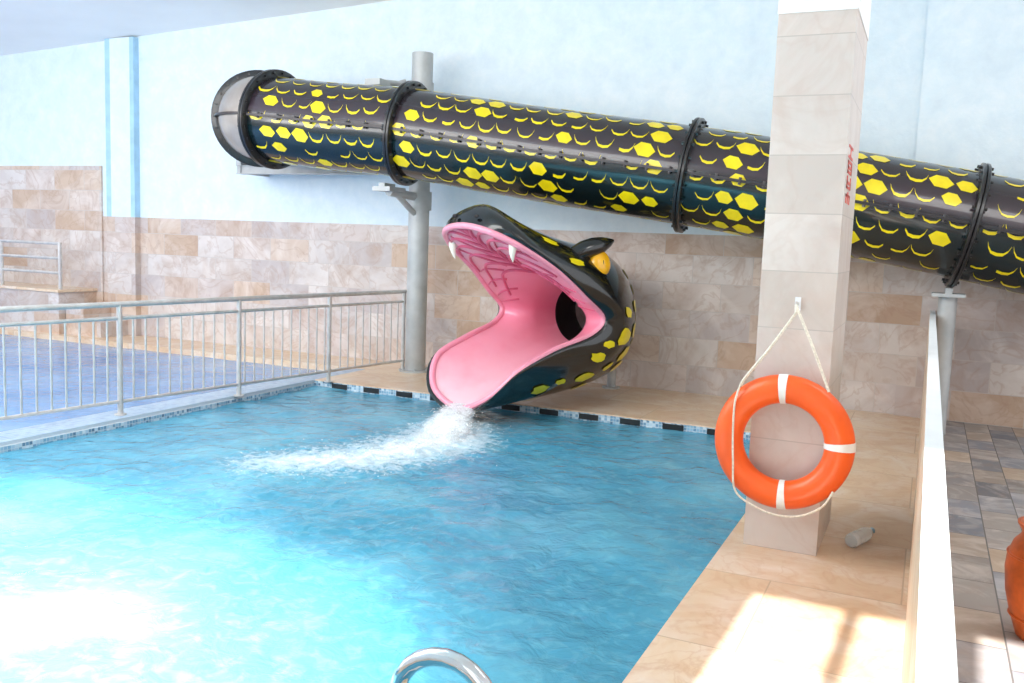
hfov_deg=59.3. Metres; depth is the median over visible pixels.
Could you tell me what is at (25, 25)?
ceiling
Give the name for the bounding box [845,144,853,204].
lettering
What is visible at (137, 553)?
pool water
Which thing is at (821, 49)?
column
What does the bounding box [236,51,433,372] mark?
support pole
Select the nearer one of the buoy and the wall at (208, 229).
the buoy
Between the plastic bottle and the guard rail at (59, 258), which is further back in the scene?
the guard rail at (59, 258)
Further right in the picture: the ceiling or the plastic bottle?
the plastic bottle
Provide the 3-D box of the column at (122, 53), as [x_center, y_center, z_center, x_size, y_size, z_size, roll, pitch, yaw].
[-5.848,-2.293,13.531,0.581,4.393,0.100,5,7,25]
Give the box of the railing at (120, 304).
[0,290,406,420]
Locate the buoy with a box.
[715,304,855,517]
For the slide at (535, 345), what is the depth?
8.77 m
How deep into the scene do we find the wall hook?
4.79 m
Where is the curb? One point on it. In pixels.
(29, 433)
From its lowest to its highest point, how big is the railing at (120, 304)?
0.995 m
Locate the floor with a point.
(754, 614)
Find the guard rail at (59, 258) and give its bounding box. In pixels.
[0,239,62,288]
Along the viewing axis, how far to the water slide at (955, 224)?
8.84 m
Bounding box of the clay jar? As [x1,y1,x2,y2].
[1004,516,1023,640]
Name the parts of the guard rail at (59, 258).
post, rail, rail, rail, post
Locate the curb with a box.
[0,367,364,446]
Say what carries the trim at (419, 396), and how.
attached to the floor
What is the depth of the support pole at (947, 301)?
8.24 m
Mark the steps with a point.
(11, 293)
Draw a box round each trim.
[0,380,750,452]
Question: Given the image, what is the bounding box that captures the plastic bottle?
[845,527,874,547]
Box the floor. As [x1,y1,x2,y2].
[0,328,1023,682]
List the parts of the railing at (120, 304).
post, rail, rail, handrail, post, post, post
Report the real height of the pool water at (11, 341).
0.016 m
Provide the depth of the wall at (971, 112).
8.79 m
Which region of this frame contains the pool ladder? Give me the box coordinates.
[389,647,491,682]
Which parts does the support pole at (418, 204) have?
plate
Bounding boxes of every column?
[104,36,140,335]
[743,0,871,555]
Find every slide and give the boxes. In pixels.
[211,69,1023,293]
[426,204,635,412]
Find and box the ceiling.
[0,0,390,55]
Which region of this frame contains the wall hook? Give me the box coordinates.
[795,297,800,309]
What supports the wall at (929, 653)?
on the floor
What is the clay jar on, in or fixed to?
on the floor
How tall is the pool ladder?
0.993 m
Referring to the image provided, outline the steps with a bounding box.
[0,281,127,337]
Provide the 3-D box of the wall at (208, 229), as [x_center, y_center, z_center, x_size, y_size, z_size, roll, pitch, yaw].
[-1.583,-2.688,11.681,25.000,5.900,0.280,5,7,25]
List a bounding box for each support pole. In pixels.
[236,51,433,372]
[931,287,965,434]
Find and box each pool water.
[0,334,322,431]
[0,386,749,682]
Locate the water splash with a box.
[228,402,507,476]
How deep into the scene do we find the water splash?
7.91 m
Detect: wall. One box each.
[0,0,928,413]
[894,0,1023,428]
[901,310,957,682]

